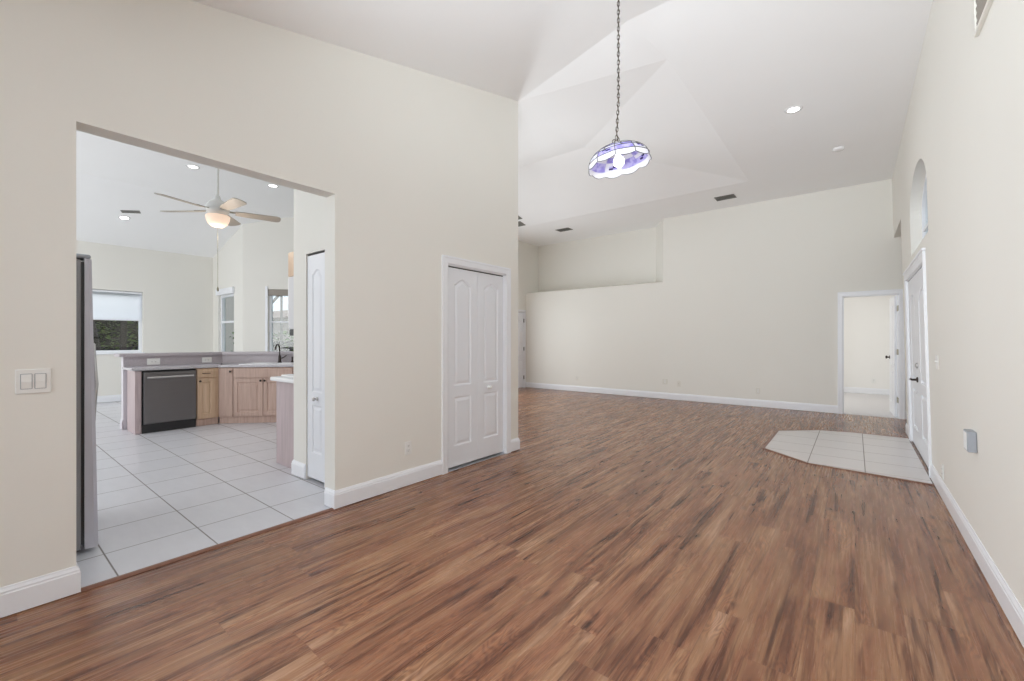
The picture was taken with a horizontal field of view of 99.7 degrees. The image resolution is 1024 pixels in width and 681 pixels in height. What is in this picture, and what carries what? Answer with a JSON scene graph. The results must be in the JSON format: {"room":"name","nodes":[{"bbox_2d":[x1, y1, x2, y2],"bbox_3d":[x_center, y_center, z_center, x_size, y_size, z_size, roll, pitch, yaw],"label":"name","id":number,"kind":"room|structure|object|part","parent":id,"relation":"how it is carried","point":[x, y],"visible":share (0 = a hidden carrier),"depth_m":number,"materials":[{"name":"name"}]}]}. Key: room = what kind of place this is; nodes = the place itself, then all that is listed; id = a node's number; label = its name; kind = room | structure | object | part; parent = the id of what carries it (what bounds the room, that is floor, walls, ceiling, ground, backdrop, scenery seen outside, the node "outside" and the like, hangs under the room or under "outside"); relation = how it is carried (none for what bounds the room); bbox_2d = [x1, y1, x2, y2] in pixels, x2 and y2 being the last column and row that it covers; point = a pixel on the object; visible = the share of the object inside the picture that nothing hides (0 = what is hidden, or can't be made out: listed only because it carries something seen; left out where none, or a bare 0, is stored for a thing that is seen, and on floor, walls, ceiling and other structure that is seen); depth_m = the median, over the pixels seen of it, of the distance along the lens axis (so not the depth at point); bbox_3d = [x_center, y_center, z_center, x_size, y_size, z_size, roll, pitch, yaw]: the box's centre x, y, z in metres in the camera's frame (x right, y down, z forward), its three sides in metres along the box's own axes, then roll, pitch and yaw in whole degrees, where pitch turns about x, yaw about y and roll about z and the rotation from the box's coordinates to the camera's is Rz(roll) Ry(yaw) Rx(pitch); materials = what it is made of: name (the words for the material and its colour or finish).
{"room":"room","nodes":[
{"label":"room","id":0,"kind":"room"},
{"bbox_2d":[76,240,212,402],"bbox_3d":[-9.419,-0.400,7.926,0.150,3.400,7.100,0,0,38],"label":"wall","id":1,"kind":"structure","parent":0,"point":[176,289],"depth_m":9.69,"materials":[{"name":"beige paint"}]},
{"bbox_2d":[92,289,144,354],"bbox_3d":[-8.643,-0.374,8.864,0.160,1.349,1.695,0,0,38],"label":"window","id":2,"kind":"structure","parent":1,"relation":"in","point":[107,304],"depth_m":9.19,"materials":[{"name":"white plastic"}]},
{"bbox_2d":[92,291,141,319],"bbox_3d":[-8.636,-0.725,8.850,0.003,0.590,1.623,0,0,38],"label":"roller shade","id":3,"kind":"object","parent":2,"relation":"attached to","point":[107,305],"depth_m":9.17,"materials":[{"name":"white fabric"}]},
{"bbox_3d":[-8.636,-0.729,8.851,0.044,0.627,1.623,0,0,38],"label":"shade rail","id":4,"kind":"part","parent":2,"relation":"part of","materials":[{"name":"white fabric"}]},
{"bbox_3d":[-8.619,0.284,8.845,0.100,0.031,1.695,0,0,38],"label":"sill","id":5,"kind":"part","parent":2,"relation":"part of","materials":[{"name":"white ceramic"}]},
{"bbox_2d":[121,357,243,429],"bbox_3d":[-4.513,0.772,7.170,2.918,1.055,0.709,0,0,-25],"label":"wall","id":6,"kind":"structure","parent":0,"point":[123,372],"depth_m":6.29,"materials":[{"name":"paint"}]},
{"bbox_2d":[114,351,293,356],"bbox_3d":[-4.591,0.223,7.217,3.085,0.042,0.990,0,0,-25],"label":"bar","id":7,"kind":"object","parent":6,"relation":"on","point":[240,352],"visible":0.79,"depth_m":6.98,"materials":[{"name":"grey laminate"}]},
{"bbox_2d":[123,354,293,366],"bbox_3d":[-4.452,0.317,7.115,2.864,0.143,0.576,0,0,-25],"label":"backsplash","id":8,"kind":"structure","parent":6,"relation":"attached to","point":[187,359],"depth_m":7.03,"materials":[{"name":"grey laminate"}]},
{"bbox_2d":[147,358,159,364],"bbox_3d":[-5.412,0.325,6.525,0.010,0.095,0.155,0,0,38],"label":"wall outlet","id":9,"kind":"object","parent":8,"relation":"attached to","point":[151,361],"visible":1,"depth_m":6.52,"materials":[{"name":"white plastic"}]},
{"bbox_2d":[202,357,211,362],"bbox_3d":[-4.986,0.325,7.062,0.010,0.085,0.135,0,0,38],"label":"wall outlet","id":10,"kind":"object","parent":8,"relation":"attached to","point":[204,359],"visible":1,"depth_m":7.06,"materials":[{"name":"white plastic"}]},
{"bbox_2d":[76,130,293,257],"bbox_3d":[-5.097,-2.305,6.217,9.285,0.759,9.600,0,0,38],"label":"ceiling","id":11,"kind":"structure","parent":0,"point":[112,176],"depth_m":7.91,"materials":[{"name":"white paint"}]},
{"bbox_2d":[118,215,130,219],"bbox_3d":[-7.439,-2.343,8.288,0.176,0.053,0.183,0,0,38],"label":"recessed light","id":12,"kind":"object","parent":11,"relation":"in","point":[122,217],"visible":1,"depth_m":8.29,"materials":[{"name":"white"}]},
{"bbox_2d":[120,210,140,213],"bbox_3d":[-7.191,-2.418,8.149,0.281,0.060,0.098,0,0,-29],"label":"ceiling vent","id":13,"kind":"object","parent":11,"relation":"in","point":[122,211],"visible":1,"depth_m":8.14,"materials":[{"name":"grey metal"}]},
{"bbox_2d":[186,164,199,168],"bbox_3d":[-4.941,-2.682,6.691,0.183,0.006,0.183,0,0,38],"label":"recessed light","id":14,"kind":"object","parent":11,"relation":"in","point":[187,165],"visible":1,"depth_m":6.68,"materials":[{"name":"white"}]},
{"bbox_2d":[154,168,280,290],"bbox_3d":[-3.089,-1.600,4.565,1.100,2.170,1.138,0,0,38],"label":"ceiling fan","id":15,"kind":"object","parent":11,"relation":"hanging from","point":[217,215],"visible":0.84,"depth_m":4.53,"materials":[{"name":"white metal"}]},
{"bbox_3d":[-3.247,-1.368,4.232,0.131,0.035,0.432,0,0,19],"label":"blade","id":16,"kind":"part","parent":15,"relation":"part of","materials":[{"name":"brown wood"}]},
{"bbox_3d":[-3.501,-1.368,4.594,0.432,0.035,0.131,0,0,1],"label":"blade","id":17,"kind":"part","parent":15,"relation":"part of","materials":[{"name":"brown wood"}]},
{"bbox_3d":[-3.125,-1.258,4.588,0.222,0.132,0.222,0,0,38],"label":"lamp shade","id":18,"kind":"part","parent":15,"relation":"part of","materials":[{"name":"beige glass"}]},
{"bbox_3d":[-2.822,-1.368,4.365,0.433,0.035,0.131,0,0,38],"label":"blade","id":19,"kind":"part","parent":15,"relation":"part of","materials":[{"name":"brown wood"}]},
{"bbox_3d":[-3.235,-1.368,4.947,0.131,0.035,0.432,0,0,-17],"label":"blade","id":20,"kind":"part","parent":15,"relation":"part of","materials":[{"name":"brown wood"}]},
{"bbox_3d":[-2.817,-1.368,4.803,0.432,0.035,0.131,0,0,-35],"label":"blade","id":21,"kind":"part","parent":15,"relation":"part of","materials":[{"name":"brown wood"}]},
{"bbox_2d":[267,184,278,187],"bbox_3d":[-4.159,-2.682,7.515,0.183,0.006,0.183,0,0,38],"label":"recessed light","id":22,"kind":"object","parent":11,"relation":"in","point":[269,185],"visible":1,"depth_m":7.50,"materials":[{"name":"white"}]},
{"bbox_2d":[80,508,335,592],"bbox_3d":[-1.797,1.300,2.780,0.040,0.021,1.400,0,0,38],"label":"trim","id":23,"kind":"structure","parent":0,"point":[114,579],"depth_m":2.62,"materials":[{"name":"brown wood"}]},
{"bbox_2d":[213,225,242,351],"bbox_3d":[-6.544,-0.750,10.025,1.943,4.100,0.150,0,0,38],"label":"wall","id":24,"kind":"structure","parent":0,"point":[228,262],"depth_m":9.81,"materials":[{"name":"beige paint"}]},
{"bbox_2d":[97,394,324,487],"bbox_3d":[-5.848,1.226,5.094,8.965,0.136,6.707,0,0,38],"label":"baseboard","id":25,"kind":"structure","parent":24,"relation":"attached to","point":[298,469],"depth_m":4.15,"materials":[{"name":"white wood"}]},
{"bbox_2d":[216,287,234,351],"bbox_3d":[-6.586,-0.370,10.007,1.040,1.639,0.170,0,0,38],"label":"window","id":26,"kind":"structure","parent":24,"relation":"in","point":[229,290],"depth_m":10.29,"materials":[{"name":"white ceramic"}]},
{"bbox_3d":[-6.554,-0.305,10.046,0.958,1.508,0.070,0,0,38],"label":"frame","id":27,"kind":"part","parent":26,"relation":"part of","materials":[{"name":"white ceramic"}]},
{"bbox_2d":[0,0,517,587],"bbox_3d":[-2.952,-0.767,1.424,0.135,4.134,9.560,0,0,38],"label":"wall","id":28,"kind":"structure","parent":0,"point":[413,168],"depth_m":2.89,"materials":[{"name":"beige paint"}]},
{"bbox_2d":[15,368,50,393],"bbox_3d":[-2.323,0.200,2.097,0.013,0.118,0.118,0,0,38],"label":"light switch","id":29,"kind":"object","parent":28,"relation":"attached to","point":[27,381],"visible":1,"depth_m":2.10,"materials":[{"name":"white plastic"}]},
{"bbox_2d":[0,438,519,617],"bbox_3d":[-3.333,1.226,1.736,1.150,0.136,9.575,0,0,38],"label":"baseboard","id":30,"kind":"structure","parent":28,"relation":"attached to","point":[30,593],"depth_m":2.21,"materials":[{"name":"white wood"}]},
{"bbox_2d":[405,441,411,454],"bbox_3d":[-0.926,0.965,3.860,0.010,0.116,0.072,0,0,38],"label":"wall outlet","id":31,"kind":"object","parent":28,"relation":"attached to","point":[408,445],"visible":1,"depth_m":3.86,"materials":[{"name":"white plastic"}]},
{"bbox_2d":[442,255,510,474],"bbox_3d":[-0.389,0.238,4.617,0.139,2.124,1.053,0,0,38],"label":"door","id":32,"kind":"structure","parent":28,"relation":"in","point":[476,298],"depth_m":4.57,"materials":[{"name":"white wood"}]},
{"bbox_2d":[243,217,293,350],"bbox_3d":[-4.696,-0.800,9.568,2.300,4.200,0.150,0,0,-7],"label":"wall","id":33,"kind":"structure","parent":0,"point":[267,245],"depth_m":9.40,"materials":[{"name":"beige paint"}]},
{"bbox_2d":[265,286,287,350],"bbox_3d":[-4.931,-0.400,9.521,0.899,1.540,0.140,0,0,-7],"label":"window","id":34,"kind":"structure","parent":33,"relation":"in","point":[268,292],"depth_m":9.45,"materials":[{"name":"white ceramic"}]},
{"bbox_2d":[294,189,325,486],"bbox_3d":[-1.168,-0.690,4.576,0.990,3.980,2.205,0,0,38],"label":"wall","id":35,"kind":"structure","parent":0,"point":[309,209],"depth_m":4.07,"materials":[{"name":"beige paint"}]},
{"bbox_2d":[288,252,293,276],"bbox_3d":[-1.958,-0.767,4.641,0.315,0.245,0.765,0,0,38],"label":"upper cabinet","id":36,"kind":"object","parent":35,"relation":"attached to","point":[291,254],"visible":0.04,"depth_m":4.38,"materials":[{"name":"brown wood"}]},
{"bbox_2d":[288,276,293,335],"bbox_3d":[-1.968,-0.344,4.646,0.338,0.597,0.760,0,0,38],"label":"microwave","id":37,"kind":"object","parent":36,"relation":"attached to","point":[290,279],"visible":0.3,"depth_m":4.37,"materials":[{"name":"white plastic"}]},
{"bbox_3d":[-2.122,-0.393,4.635,0.024,0.485,0.540,0,0,38],"label":"door","id":38,"kind":"part","parent":37,"relation":"part of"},
{"bbox_2d":[308,251,324,481],"bbox_3d":[-1.772,0.236,3.926,0.355,2.068,0.094,0,0,38],"label":"door","id":39,"kind":"structure","parent":35,"relation":"in","point":[316,261],"depth_m":3.93,"materials":[{"name":"white wood"}]},
{"bbox_2d":[0,387,1023,680],"bbox_3d":[-1.570,1.325,6.546,14.600,0.061,19.300,0,0,38],"label":"floor","id":40,"kind":"structure","parent":0,"point":[623,538],"depth_m":2.50,"materials":[{"name":"brown wood"}]},
{"bbox_2d":[76,253,98,550],"bbox_3d":[-3.132,0.389,2.664,0.900,1.822,0.838,0,0,38],"label":"refrigerator","id":41,"kind":"object","parent":40,"relation":"on","point":[87,383],"visible":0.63,"depth_m":2.63,"materials":[{"name":"grey metal"}]},
{"bbox_3d":[-2.865,0.290,2.929,0.026,0.637,0.091,0,0,38],"label":"handle","id":42,"kind":"part","parent":41,"relation":"part of","materials":[{"name":"metal"}]},
{"bbox_2d":[127,370,140,434],"bbox_3d":[-5.372,0.865,6.129,0.564,0.871,0.069,0,0,38],"label":"end panel","id":43,"kind":"object","parent":40,"relation":"on","point":[133,377],"visible":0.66,"depth_m":5.97,"materials":[{"name":"beige wood"}]},
{"bbox_2d":[141,368,195,433],"bbox_3d":[-5.114,0.866,6.375,0.642,0.868,0.625,0,0,38],"label":"dishwasher","id":44,"kind":"object","parent":40,"relation":"on","point":[168,396],"visible":1,"depth_m":6.20,"materials":[{"name":"grey metal"}]},
{"bbox_3d":[-4.888,0.525,6.196,0.066,0.028,0.537,0,0,38],"label":"handle","id":45,"kind":"part","parent":44,"relation":"part of","materials":[{"name":"metal"}]},
{"bbox_2d":[193,367,220,425],"bbox_3d":[-4.785,0.865,6.822,0.602,0.871,0.465,0,0,38],"label":"base cabinet","id":46,"kind":"object","parent":40,"relation":"on","point":[207,379],"visible":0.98,"depth_m":6.58,"materials":[{"name":"brown wood"}]},
{"bbox_3d":[-4.651,0.503,6.573,0.019,0.123,0.229,0,0,38],"label":"drawer","id":47,"kind":"part","parent":46,"relation":"part of","materials":[{"name":"brown wood"}]},
{"bbox_3d":[-4.651,0.881,6.573,0.019,0.607,0.229,0,0,38],"label":"door","id":48,"kind":"part","parent":46,"relation":"part of","materials":[{"name":"brown wood"}]},
{"bbox_2d":[219,367,233,422],"bbox_3d":[-4.469,0.865,6.918,0.215,0.871,0.502,0,0,-7],"label":"base cabinet","id":49,"kind":"object","parent":40,"relation":"on","point":[225,373],"visible":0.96,"depth_m":6.71,"materials":[{"name":"brown wood"}]},
{"bbox_3d":[-4.422,0.814,6.713,0.159,0.743,0.019,0,0,-7],"label":"door","id":50,"kind":"part","parent":49,"relation":"part of","materials":[{"name":"brown wood"}]},
{"bbox_2d":[233,367,292,422],"bbox_3d":[-3.930,0.865,7.031,0.880,0.871,0.602,0,0,-7],"label":"base cabinet","id":51,"kind":"object","parent":40,"relation":"on","point":[254,393],"visible":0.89,"depth_m":6.76,"materials":[{"name":"brown wood"}]},
{"bbox_2d":[122,363,293,370],"bbox_3d":[-4.220,0.406,6.875,3.103,0.032,1.143,0,0,-21],"label":"countertop","id":52,"kind":"structure","parent":51,"relation":"on","point":[163,367],"depth_m":6.57,"materials":[{"name":"stone"}]},
{"bbox_2d":[239,362,293,364],"bbox_3d":[-3.933,0.471,7.062,0.790,0.187,0.450,0,0,-7],"label":"sink","id":53,"kind":"object","parent":52,"relation":"in","point":[264,363],"visible":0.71,"depth_m":7.02,"materials":[{"name":"white ceramic"}]},
{"bbox_2d":[275,344,286,362],"bbox_3d":[-3.884,0.217,7.183,0.137,0.322,0.212,0,0,26],"label":"faucet","id":54,"kind":"object","parent":52,"relation":"on","point":[279,356],"visible":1,"depth_m":7.22,"materials":[{"name":"brown metal"}]},
{"bbox_3d":[-4.118,0.891,6.748,0.429,0.587,0.019,0,0,-7],"label":"door","id":55,"kind":"part","parent":51,"relation":"part of","materials":[{"name":"brown wood"}]},
{"bbox_3d":[-3.900,0.513,6.773,0.868,0.143,0.019,0,0,-7],"label":"false drawer","id":56,"kind":"part","parent":51,"relation":"part of","materials":[{"name":"brown wood"}]},
{"bbox_3d":[-3.682,0.891,6.798,0.429,0.587,0.019,0,0,-7],"label":"door","id":57,"kind":"part","parent":51,"relation":"part of","materials":[{"name":"brown wood"}]},
{"bbox_2d":[276,381,293,467],"bbox_3d":[-1.704,0.866,5.140,0.538,0.868,1.868,0,0,38],"label":"base cabinet","id":58,"kind":"object","parent":40,"relation":"on","point":[284,391],"visible":0.09,"depth_m":4.46,"materials":[{"name":"brown wood"}]},
{"bbox_2d":[270,376,293,383],"bbox_3d":[-1.729,0.409,5.149,0.588,0.042,1.945,0,0,38],"label":"countertop","id":59,"kind":"structure","parent":58,"relation":"on","point":[275,378],"depth_m":4.42,"materials":[{"name":"white stone"}]},
{"bbox_2d":[281,374,293,377],"bbox_3d":[-2.040,0.374,4.748,0.500,0.027,0.740,0,0,38],"label":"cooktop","id":60,"kind":"object","parent":59,"relation":"in","point":[284,375],"visible":0.02,"depth_m":4.54,"materials":[{"name":"white plastic"}]},
{"bbox_2d":[518,241,537,309],"bbox_3d":[-1.174,-0.750,10.036,0.120,4.100,6.340,0,0,38],"label":"wall","id":61,"kind":"structure","parent":0,"point":[527,253],"depth_m":11.92,"materials":[{"name":"beige paint"}]},
{"bbox_2d":[518,309,525,387],"bbox_3d":[0.038,0.240,11.544,0.134,2.120,0.930,0,0,38],"label":"door","id":62,"kind":"structure","parent":61,"relation":"in","point":[521,313],"depth_m":11.75,"materials":[{"name":"white wood"}]},
{"bbox_2d":[191,0,932,245],"bbox_3d":[-1.041,-2.276,3.955,8.050,1.657,15.900,0,0,38],"label":"ceiling","id":63,"kind":"structure","parent":0,"point":[707,87],"depth_m":4.46,"materials":[{"name":"white paint"}]},
{"bbox_2d":[556,228,572,231],"bbox_3d":[1.266,-2.676,10.487,0.360,0.009,0.240,0,0,38],"label":"ceiling vent","id":64,"kind":"object","parent":63,"relation":"in","point":[562,229],"visible":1,"depth_m":10.47,"materials":[{"name":"grey metal"}]},
{"bbox_2d":[588,0,651,178],"bbox_3d":[0.732,-1.836,2.942,0.416,1.378,0.419,0,0,26],"label":"pendant lamp","id":65,"kind":"object","parent":63,"relation":"hanging from","point":[615,159],"visible":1,"depth_m":2.94,"materials":[{"name":"multicoloured glass"}]},
{"bbox_3d":[0.719,-1.922,2.942,0.028,1.127,0.021,0,0,-22],"label":"chain","id":66,"kind":"part","parent":65,"relation":"part of","materials":[{"name":"metal"}]},
{"bbox_3d":[0.728,-1.226,2.942,0.076,0.098,0.076,0,0,38],"label":"bulb","id":67,"kind":"part","parent":65,"relation":"part of","materials":[{"name":"white glass"}]},
{"bbox_3d":[0.731,-1.236,2.943,0.412,0.173,0.413,0,0,38],"label":"lamp shade","id":68,"kind":"part","parent":65,"relation":"part of","materials":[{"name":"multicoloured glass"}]},
{"bbox_2d":[714,194,736,200],"bbox_3d":[4.007,-2.676,8.119,0.340,0.009,0.250,0,0,38],"label":"ceiling vent","id":69,"kind":"object","parent":63,"relation":"in","point":[730,196],"visible":1,"depth_m":8.12,"materials":[{"name":"grey metal"}]},
{"bbox_2d":[784,105,802,113],"bbox_3d":[3.274,-2.677,5.024,0.183,0.006,0.183,0,0,38],"label":"recessed light","id":70,"kind":"object","parent":63,"relation":"in","point":[797,108],"visible":1,"depth_m":5.02,"materials":[{"name":"white"}]},
{"bbox_2d":[832,146,844,151],"bbox_3d":[4.566,-2.663,6.040,0.140,0.034,0.140,0,0,38],"label":"smoke detector","id":71,"kind":"object","parent":63,"relation":"attached to","point":[840,148],"visible":1,"depth_m":6.01,"materials":[{"name":"white plastic"}]},
{"bbox_2d":[526,179,905,418],"bbox_3d":[4.054,-0.750,9.368,9.300,4.100,0.605,0,0,38],"label":"wall","id":72,"kind":"structure","parent":0,"point":[735,301],"depth_m":8.84,"materials":[{"name":"beige paint"}]},
{"bbox_2d":[526,382,906,418],"bbox_3d":[3.531,1.226,8.628,9.000,0.136,1.205,0,0,38],"label":"baseboard","id":73,"kind":"structure","parent":72,"relation":"attached to","point":[675,396],"depth_m":9.06,"materials":[{"name":"white wood"}]},
{"bbox_2d":[838,289,904,418],"bbox_3d":[6.349,0.231,7.670,0.885,2.138,0.835,0,0,38],"label":"door","id":74,"kind":"structure","parent":72,"relation":"in","point":[893,308],"depth_m":7.38,"materials":[{"name":"white wood"}]},
{"bbox_2d":[762,430,934,485],"bbox_3d":[3.945,1.300,5.223,1.440,0.019,2.374,0,0,38],"label":"trim","id":75,"kind":"structure","parent":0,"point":[775,433],"depth_m":4.50,"materials":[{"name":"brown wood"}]},
{"bbox_2d":[844,295,897,394],"bbox_3d":[6.851,-0.075,9.433,3.400,2.750,3.945,0,0,38],"label":"wall","id":76,"kind":"structure","parent":0,"point":[866,319],"depth_m":10.45,"materials":[{"name":"white paint"}]},
{"bbox_2d":[844,387,897,394],"bbox_3d":[6.718,1.226,9.491,2.920,0.136,3.820,0,0,38],"label":"baseboard","id":77,"kind":"structure","parent":76,"relation":"attached to","point":[846,389],"depth_m":10.43,"materials":[{"name":"white wood"}]},
{"bbox_2d":[892,0,1023,609],"bbox_3d":[1.804,-0.778,1.189,0.393,4.156,15.105,0,0,38],"label":"wall","id":78,"kind":"structure","parent":0,"point":[963,130],"depth_m":2.47,"materials":[{"name":"beige paint"}]},
{"bbox_2d":[903,248,931,476],"bbox_3d":[4.578,0.215,4.818,0.201,2.172,2.040,0,0,38],"label":"door","id":79,"kind":"structure","parent":78,"relation":"in","point":[915,288],"depth_m":4.78,"materials":[{"name":"white wood"}]},
{"bbox_2d":[921,175,927,239],"bbox_3d":[4.334,-1.407,4.431,0.079,0.841,1.530,0,0,38],"label":"window","id":80,"kind":"structure","parent":78,"relation":"in","point":[924,211],"depth_m":4.97,"materials":[{"name":"white glass"}]},
{"bbox_2d":[935,355,938,368],"bbox_3d":[3.579,0.185,3.645,0.020,0.118,0.118,0,0,38],"label":"light switch","id":81,"kind":"object","parent":78,"relation":"attached to","point":[936,356],"visible":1,"depth_m":3.61,"materials":[{"name":"white plastic"}]},
{"bbox_2d":[905,423,1023,647],"bbox_3d":[1.385,1.223,0.601,0.317,0.143,13.665,0,0,38],"label":"baseboard","id":82,"kind":"structure","parent":78,"relation":"attached to","point":[1014,612],"depth_m":2.36,"materials":[{"name":"white wood"}]},
{"bbox_2d":[963,429,976,452],"bbox_3d":[2.712,0.596,2.558,0.045,0.121,0.120,0,0,38],"label":"wall box","id":83,"kind":"object","parent":78,"relation":"attached to","point":[969,435],"visible":1,"depth_m":2.52,"materials":[{"name":"grey plastic"}]},
{"bbox_2d":[973,0,992,37],"bbox_3d":[2.167,-1.909,1.944,0.033,0.660,0.800,0,0,38],"label":"air vent","id":84,"kind":"object","parent":78,"relation":"in","point":[981,8],"visible":1,"depth_m":2.18,"materials":[{"name":"beige plastic"}]},
{"label":"outside","id":85,"kind":"structure","parent":0,"visible":0},
{"bbox_3d":[-19.043,1.485,18.312,37.400,0.130,55.000,0,0,38],"label":"ground","id":86,"kind":"structure","parent":85,"visible":0},
{"bbox_2d":[93,320,100,350],"bbox_3d":[-9.870,-0.638,10.083,0.220,4.140,0.735,0,0,38],"label":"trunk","id":87,"kind":"object","parent":86,"relation":"on","point":[95,334],"visible":0.06,"depth_m":10.13,"materials":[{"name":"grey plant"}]},
{"bbox_2d":[94,320,137,349],"bbox_3d":[-11.740,-0.766,11.563,1.873,4.373,6.738,0,0,38],"label":"hedge","id":88,"kind":"object","parent":86,"relation":"on","point":[108,331],"visible":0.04,"depth_m":11.78,"materials":[{"name":"green plant"}]},
{"bbox_2d":[120,321,126,349],"bbox_3d":[-9.771,-0.890,10.851,0.166,4.622,0.175,0,0,38],"label":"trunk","id":89,"kind":"object","parent":86,"relation":"on","point":[123,324],"visible":0.14,"depth_m":10.82,"materials":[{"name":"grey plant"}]},
{"bbox_2d":[226,297,293,351],"bbox_3d":[-12.961,-0.590,20.825,21.800,4.020,2.700,0,0,38],"label":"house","id":90,"kind":"structure","parent":86,"relation":"on","point":[229,301],"depth_m":18.91,"materials":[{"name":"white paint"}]},
{"bbox_2d":[230,331,293,351],"bbox_3d":[-8.289,0.542,14.951,5.920,1.756,1.041,0,0,38],"label":"shrub","id":91,"kind":"object","parent":86,"relation":"on","point":[289,345],"visible":0.06,"depth_m":14.04,"materials":[{"name":"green plant"}]},
{"bbox_3d":[-8.301,0.735,14.954,5.100,1.370,0.300,0,0,38],"label":"stem","id":92,"kind":"part","parent":91,"relation":"part of","materials":[{"name":"plant"}]},
{"bbox_2d":[273,296,282,350],"bbox_3d":[-7.051,-0.183,12.749,2.931,3.207,0.080,0,0,38],"label":"cage","id":93,"kind":"object","parent":86,"relation":"on","point":[276,297],"visible":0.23,"depth_m":12.38,"materials":[{"name":"white metal"}]},
{"bbox_3d":[-6.621,0.025,12.407,0.065,2.790,0.065,0,0,16],"label":"post","id":94,"kind":"part","parent":93,"relation":"part of","materials":[{"name":"white metal"}]}
]}

